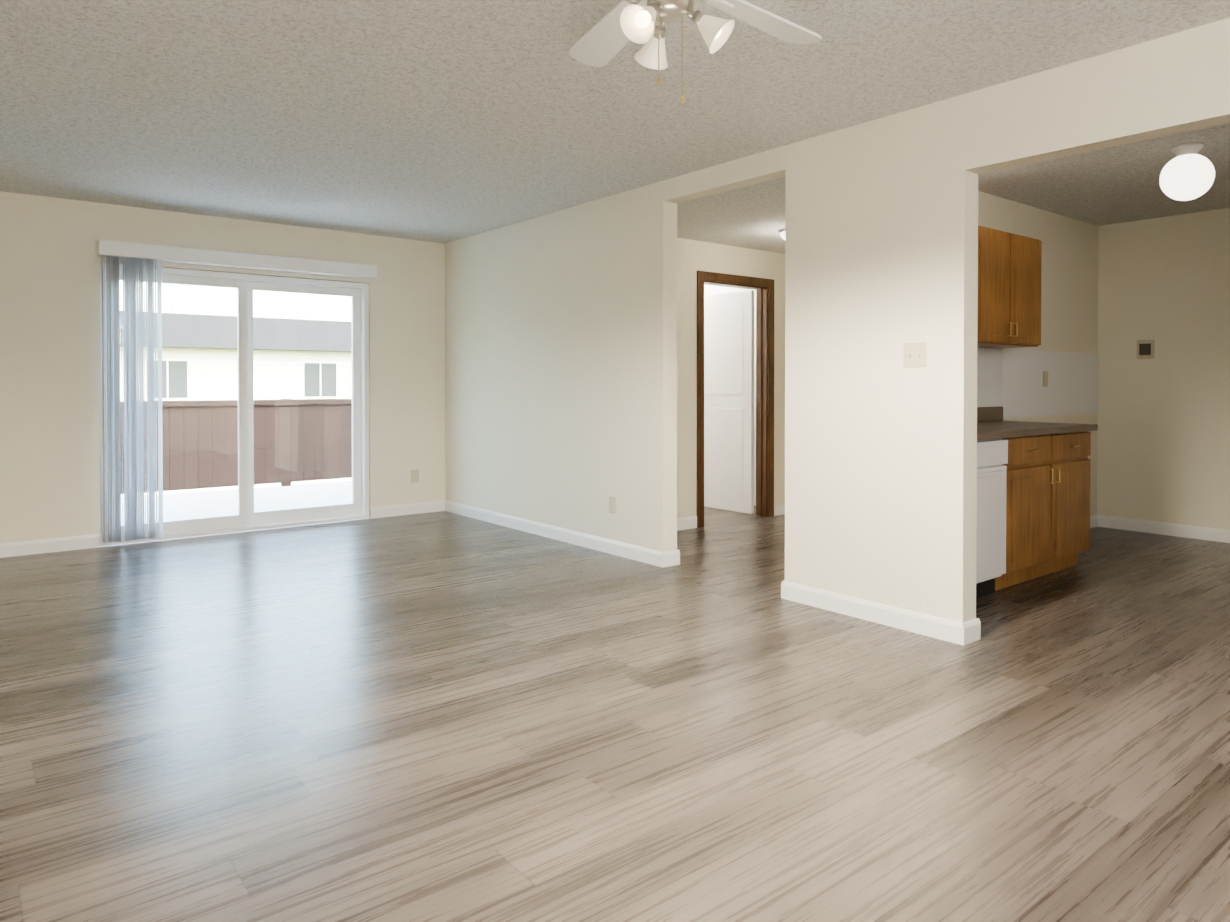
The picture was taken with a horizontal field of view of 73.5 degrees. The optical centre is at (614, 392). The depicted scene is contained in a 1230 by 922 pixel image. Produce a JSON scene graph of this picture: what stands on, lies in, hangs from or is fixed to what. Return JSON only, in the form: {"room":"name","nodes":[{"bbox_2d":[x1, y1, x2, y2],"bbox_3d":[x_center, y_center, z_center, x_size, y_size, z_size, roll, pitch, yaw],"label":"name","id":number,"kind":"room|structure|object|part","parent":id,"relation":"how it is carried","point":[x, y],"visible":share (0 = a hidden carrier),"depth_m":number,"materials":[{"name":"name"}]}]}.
{"room":"empty living room","nodes":[
{"label":"empty living room","id":0,"kind":"room"},
{"bbox_2d":[0,191,444,542],"bbox_3d":[-1.989,-0.140,7.377,8.790,2.470,0.150,0,1,-39],"label":"wall","id":1,"kind":"structure","parent":0,"point":[50,411],"depth_m":5.89,"materials":[{"name":"beige paint"}]},
{"bbox_2d":[0,534,101,557],"bbox_3d":[-4.483,1.069,5.289,2.030,0.095,0.014,0,1,-39],"label":"baseboard","id":2,"kind":"structure","parent":1,"relation":"attached to","point":[22,548],"depth_m":5.73,"materials":[{"name":"white wood"}]},
{"bbox_2d":[100,263,368,545],"bbox_3d":[-2.957,0.081,6.597,1.994,2.045,0.138,0,1,-39],"label":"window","id":3,"kind":"structure","parent":1,"relation":"in","point":[364,288],"depth_m":6.70,"materials":[{"name":"white plastic"}]},
{"bbox_2d":[108,271,248,537],"bbox_3d":[-3.313,0.087,6.285,0.961,1.957,0.036,0,1,-39],"label":"sliding patio door","id":4,"kind":"structure","parent":3,"relation":"in","point":[241,518],"depth_m":6.53,"materials":[{"name":"white plastic"}]},
{"bbox_3d":[-3.313,0.075,6.285,0.831,1.812,0.008,0,1,-39],"label":"slider glass","id":5,"kind":"part","parent":3,"relation":"part of","materials":[{"name":"clear glass"}]},
{"bbox_3d":[-2.608,0.068,6.916,0.831,1.812,0.008,0,1,-39],"label":"fixed glass","id":6,"kind":"part","parent":3,"relation":"part of","materials":[{"name":"clear glass"}]},
{"bbox_2d":[248,281,360,523],"bbox_3d":[-2.608,0.081,6.916,0.961,1.957,0.036,0,1,-39],"label":"patio door","id":7,"kind":"structure","parent":3,"relation":"in","point":[354,507],"depth_m":6.99,"materials":[{"name":"white plastic"}]},
{"bbox_2d":[97,240,376,278],"bbox_3d":[-2.875,-1.033,6.482,2.040,0.105,0.124,0,1,-39],"label":"valance","id":8,"kind":"object","parent":1,"relation":"attached to","point":[105,248],"visible":1,"depth_m":6.34,"materials":[{"name":"white plastic"}]},
{"bbox_2d":[370,500,444,518],"bbox_3d":[-1.848,1.048,7.397,0.720,0.095,0.014,0,1,-39],"label":"baseboard","id":9,"kind":"structure","parent":1,"relation":"attached to","point":[404,509],"depth_m":7.38,"materials":[{"name":"white wood"}]},
{"bbox_2d":[411,470,418,482],"bbox_3d":[-1.802,0.755,7.433,0.075,0.115,0.010,0,1,-39],"label":"outlet","id":10,"kind":"object","parent":1,"relation":"attached to","point":[414,476],"visible":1,"depth_m":7.43,"materials":[{"name":"beige plastic"}]},
{"bbox_2d":[0,505,1229,921],"bbox_3d":[0.782,1.181,3.928,8.790,0.100,8.720,0,1,-39],"label":"floor","id":11,"kind":"structure","parent":0,"point":[438,717],"depth_m":2.73,"materials":[{"name":"wood"}]},
{"bbox_2d":[976,437,1011,597],"bbox_3d":[1.757,0.687,4.617,0.604,0.875,0.610,0,1,-39],"label":"dishwasher","id":12,"kind":"object","parent":11,"relation":"on","point":[994,458],"depth_m":4.49,"materials":[{"name":"white metal"}]},
{"bbox_2d":[1012,433,1090,584],"bbox_3d":[2.429,0.681,5.155,1.118,0.875,0.610,0,1,-39],"label":"base cabinet","id":13,"kind":"object","parent":11,"relation":"on","point":[1033,500],"depth_m":4.93,"materials":[{"name":"brown wood"}]},
{"bbox_2d":[977,421,1097,440],"bbox_3d":[2.094,0.226,4.871,2.040,0.039,0.628,0,1,-39],"label":"countertop","id":14,"kind":"structure","parent":13,"relation":"on","point":[986,430],"depth_m":4.87,"materials":[{"name":"brown laminate"}]},
{"bbox_3d":[3.335,-0.068,6.259,1.625,0.490,0.006,0,1,-39],"label":"backsplash panel","id":15,"kind":"part","parent":14,"relation":"part of","materials":[{"name":"white"}]},
{"bbox_2d":[0,0,1229,242],"bbox_3d":[0.735,-1.399,3.959,8.790,0.120,8.870,0,1,-39],"label":"ceiling","id":16,"kind":"structure","parent":0,"point":[438,120],"depth_m":3.76,"materials":[{"name":"white paint"}]},
{"bbox_2d":[569,0,821,103],"bbox_3d":[0.188,-1.072,2.378,1.263,0.500,1.300,0,1,-39],"label":"ceiling fan","id":17,"kind":"object","parent":16,"relation":"hanging from","point":[611,34],"visible":1,"depth_m":2.46,"materials":[{"name":"white metal"}]},
{"bbox_3d":[0.011,-1.186,2.705,0.231,0.037,0.567,0,1,-39],"label":"blade","id":18,"kind":"part","parent":17,"relation":"part of","materials":[{"name":"white wood"}]},
{"bbox_3d":[0.157,-1.197,2.340,0.260,0.250,0.260,0,1,-39],"label":"motor","id":19,"kind":"part","parent":17,"relation":"part of","materials":[{"name":"silver metal"}]},
{"bbox_3d":[0.442,-1.185,2.605,0.580,0.037,0.146,0,1,-39],"label":"blade","id":20,"kind":"part","parent":17,"relation":"part of","materials":[{"name":"white"}]},
{"bbox_2d":[1159,142,1214,200],"bbox_3d":[3.121,-1.197,4.494,0.250,0.294,0.250,0,1,-39],"label":"globe ceiling light","id":21,"kind":"object","parent":16,"relation":"attached to","point":[1187,172],"visible":1,"depth_m":4.42,"materials":[{"name":"white glass"}]},
{"bbox_2d":[704,284,755,494],"bbox_3d":[1.046,-0.151,8.442,0.120,2.470,1.980,0,1,-39],"label":"wall","id":22,"kind":"structure","parent":0,"point":[711,290],"depth_m":7.97,"materials":[{"name":"white paint"}]},
{"bbox_2d":[677,238,784,518],"bbox_3d":[0.773,-0.135,6.878,2.500,2.470,0.120,0,1,-39],"label":"wall","id":23,"kind":"structure","parent":0,"point":[694,257],"depth_m":6.71,"materials":[{"name":"beige paint"}]},
{"bbox_2d":[677,516,696,530],"bbox_3d":[0.253,1.058,6.389,1.060,0.095,0.014,0,1,-39],"label":"baseboard","id":24,"kind":"structure","parent":23,"relation":"attached to","point":[685,523],"depth_m":6.64,"materials":[{"name":"white wood"}]},
{"bbox_2d":[704,290,753,513],"bbox_3d":[0.941,0.084,7.604,0.169,1.993,0.760,0,1,-39],"label":"door leaf","id":25,"kind":"structure","parent":23,"relation":"in","point":[728,401],"depth_m":7.54,"materials":[{"name":"white"}]},
{"bbox_2d":[697,271,773,527],"bbox_3d":[1.001,0.051,7.052,0.940,2.095,0.136,0,1,-39],"label":"door frame","id":26,"kind":"structure","parent":23,"relation":"attached to","point":[763,288],"depth_m":7.26,"materials":[{"name":"brown wood"}]},
{"bbox_2d":[774,504,784,515],"bbox_3d":[1.553,1.047,7.429,0.370,0.095,0.014,0,1,-39],"label":"baseboard","id":27,"kind":"structure","parent":23,"relation":"attached to","point":[779,509],"depth_m":7.35,"materials":[{"name":"white"}]},
{"bbox_2d":[677,176,785,253],"bbox_3d":[1.357,-1.295,6.040,2.380,0.129,1.900,0,1,-39],"label":"ceiling","id":28,"kind":"structure","parent":0,"point":[751,216],"depth_m":5.78,"materials":[{"name":"white paint"}]},
{"bbox_2d":[779,228,784,239],"bbox_3d":[1.373,-1.188,6.246,0.260,0.090,0.260,0,1,-39],"label":"hall ceiling light","id":29,"kind":"object","parent":28,"relation":"attached to","point":[782,233],"visible":0.15,"depth_m":6.21,"materials":[{"name":"white glass"}]},
{"bbox_2d":[445,18,1229,622],"bbox_3d":[1.162,-0.108,4.295,0.120,2.470,8.600,0,1,-39],"label":"wall","id":30,"kind":"structure","parent":0,"point":[559,368],"depth_m":4.26,"materials":[{"name":"beige paint"}]},
{"bbox_2d":[445,500,661,566],"bbox_3d":[-0.636,1.057,6.448,0.014,0.095,3.010,0,1,-39],"label":"baseboard","id":31,"kind":"structure","parent":30,"relation":"attached to","point":[633,552],"depth_m":6.12,"materials":[{"name":"white wood"}]},
{"bbox_2d":[609,496,615,513],"bbox_3d":[-0.020,0.773,5.677,0.010,0.115,0.075,0,1,-39],"label":"outlet","id":32,"kind":"object","parent":30,"relation":"attached to","point":[612,504],"visible":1,"depth_m":5.67,"materials":[{"name":"beige plastic"}]},
{"bbox_2d":[662,550,679,567],"bbox_3d":[0.361,1.069,5.309,0.148,0.095,0.014,0,1,-39],"label":"baseboard","id":33,"kind":"structure","parent":30,"relation":"attached to","point":[670,558],"depth_m":5.30,"materials":[{"name":"white wood"}]},
{"bbox_2d":[781,581,783,598],"bbox_3d":[1.894,1.070,5.287,2.514,0.095,0.014,0,1,-39],"label":"baseboard","id":34,"kind":"structure","parent":30,"relation":"attached to","point":[782,589],"depth_m":4.50,"materials":[{"name":"white wood"}]},
{"bbox_2d":[783,581,961,644],"bbox_3d":[1.241,1.082,4.102,0.014,0.095,1.020,0,1,-39],"label":"baseboard","id":35,"kind":"structure","parent":30,"relation":"attached to","point":[923,624],"depth_m":4.04,"materials":[{"name":"white wood"}]},
{"bbox_2d":[904,342,925,366],"bbox_3d":[1.408,-0.178,3.877,0.018,0.115,0.115,0,1,-39],"label":"switch plate","id":36,"kind":"object","parent":30,"relation":"attached to","point":[914,354],"visible":1,"depth_m":3.88,"materials":[{"name":"beige plastic"}]},
{"bbox_2d":[961,618,980,645],"bbox_3d":[1.616,1.086,3.740,0.148,0.095,0.014,0,1,-39],"label":"baseboard","id":37,"kind":"structure","parent":30,"relation":"attached to","point":[970,631],"depth_m":3.73,"materials":[{"name":"white"}]},
{"bbox_2d":[978,191,1098,515],"bbox_3d":[2.543,-0.122,5.707,3.800,2.470,0.120,0,1,-39],"label":"wall","id":38,"kind":"structure","parent":0,"point":[1069,288],"depth_m":6.36,"materials":[{"name":"beige paint"}]},
{"bbox_2d":[977,225,979,344],"bbox_3d":[1.714,-0.652,4.760,0.870,0.710,0.312,0,1,-39],"label":"upper cabinet","id":39,"kind":"object","parent":38,"relation":"attached to","point":[978,318],"depth_m":4.94,"materials":[{"name":"brown wood"}]},
{"bbox_3d":[1.900,-0.099,5.110,2.040,0.401,0.006,0,1,-39],"label":"backsplash panel","id":40,"kind":"part","parent":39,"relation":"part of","materials":[{"name":"white"}]},
{"bbox_2d":[977,405,1003,420],"bbox_3d":[1.904,0.154,5.107,2.040,0.100,0.020,0,1,-39],"label":"backsplash","id":41,"kind":"structure","parent":38,"relation":"attached to","point":[984,412],"depth_m":5.62,"materials":[{"name":"brown laminate"}]},
{"bbox_2d":[977,226,1041,348],"bbox_3d":[2.394,-0.658,5.304,0.870,0.710,0.312,0,1,-39],"label":"upper cabinet","id":42,"kind":"object","parent":38,"relation":"attached to","point":[1010,263],"depth_m":5.19,"materials":[{"name":"brown wood"}]},
{"bbox_2d":[1043,371,1047,386],"bbox_3d":[3.221,-0.102,6.156,0.075,0.115,0.010,0,1,-39],"label":"outlet","id":43,"kind":"object","parent":38,"relation":"attached to","point":[1045,378],"visible":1,"depth_m":6.15,"materials":[{"name":"beige plastic"}]},
{"bbox_2d":[1090,515,1097,528],"bbox_3d":[3.342,1.059,6.273,1.620,0.095,0.014,0,1,-39],"label":"baseboard","id":44,"kind":"structure","parent":38,"relation":"attached to","point":[1094,521],"depth_m":6.72,"materials":[{"name":"white wood"}]},
{"bbox_2d":[1097,208,1229,529],"bbox_3d":[5.416,-0.116,5.061,0.120,2.470,4.480,0,1,-39],"label":"wall","id":45,"kind":"structure","parent":0,"point":[1163,436],"depth_m":6.39,"materials":[{"name":"beige paint"}]},
{"bbox_2d":[1137,340,1153,358],"bbox_3d":[4.181,-0.341,6.491,0.018,0.150,0.120,0,1,-39],"label":"thermostat","id":46,"kind":"object","parent":45,"relation":"attached to","point":[1145,349],"visible":1,"depth_m":6.48,"materials":[{"name":"beige"}]},
{"bbox_2d":[1098,515,1229,542],"bbox_3d":[5.364,1.072,5.032,0.014,0.095,4.480,0,1,-39],"label":"baseboard","id":47,"kind":"structure","parent":45,"relation":"attached to","point":[1186,531],"depth_m":6.39,"materials":[{"name":"white"}]},
{"label":"outside","id":48,"kind":"structure","parent":0,"visible":0},
{"bbox_2d":[102,481,369,546],"bbox_3d":[-3.758,1.164,7.960,9.000,0.090,2.950,0,1,-39],"label":"floor","id":49,"kind":"structure","parent":48,"point":[303,498],"depth_m":8.50,"materials":[{"name":"concrete"}]},
{"bbox_2d":[120,399,351,493],"bbox_3d":[-4.608,0.592,9.086,9.086,1.030,0.140,0,1,-39],"label":"fence","id":50,"kind":"object","parent":49,"relation":"on","point":[292,467],"depth_m":9.44,"materials":[{"name":"brown wood"}]},
{"bbox_3d":[-21.283,3.935,32.293,120.000,0.200,56.900,0,1,-39],"label":"ground","id":51,"kind":"structure","parent":48,"visible":0},
{"bbox_2d":[120,346,351,497],"bbox_3d":[-17.816,1.122,31.132,64.000,5.450,9.000,0,1,-39],"label":"building","id":52,"kind":"structure","parent":51,"relation":"on","point":[283,367],"depth_m":29.37,"materials":[{"name":"white paint"}]},
{"bbox_2d":[145,358,189,400],"bbox_3d":[-14.987,-0.441,27.581,1.360,1.410,0.045,0,1,-39],"label":"building window","id":53,"kind":"structure","parent":52,"relation":"attached to","point":[168,394],"depth_m":27.69,"materials":[{"name":"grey glass"}]},
{"bbox_3d":[-14.979,-0.441,27.571,1.360,1.410,0.020,0,1,-39],"label":"building window frame","id":54,"kind":"part","parent":53,"relation":"part of","materials":[{"name":"white plastic"}]},
{"bbox_2d":[120,311,350,351],"bbox_3d":[-17.816,-2.303,31.096,65.000,1.500,10.200,0,1,-39],"label":"building roof","id":55,"kind":"structure","parent":52,"relation":"on","point":[217,326],"depth_m":30.88,"materials":[{"name":"grey"}]},
{"bbox_2d":[302,361,338,398],"bbox_3d":[-11.005,-0.474,30.767,1.360,1.410,0.045,0,1,-39],"label":"building window","id":56,"kind":"structure","parent":52,"relation":"attached to","point":[316,385],"depth_m":30.75,"materials":[{"name":"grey glass"}]},
{"bbox_3d":[-10.997,-0.474,30.757,1.360,1.410,0.020,0,1,-39],"label":"building window frame","id":57,"kind":"part","parent":56,"relation":"part of","materials":[{"name":"white plastic"}]}
]}

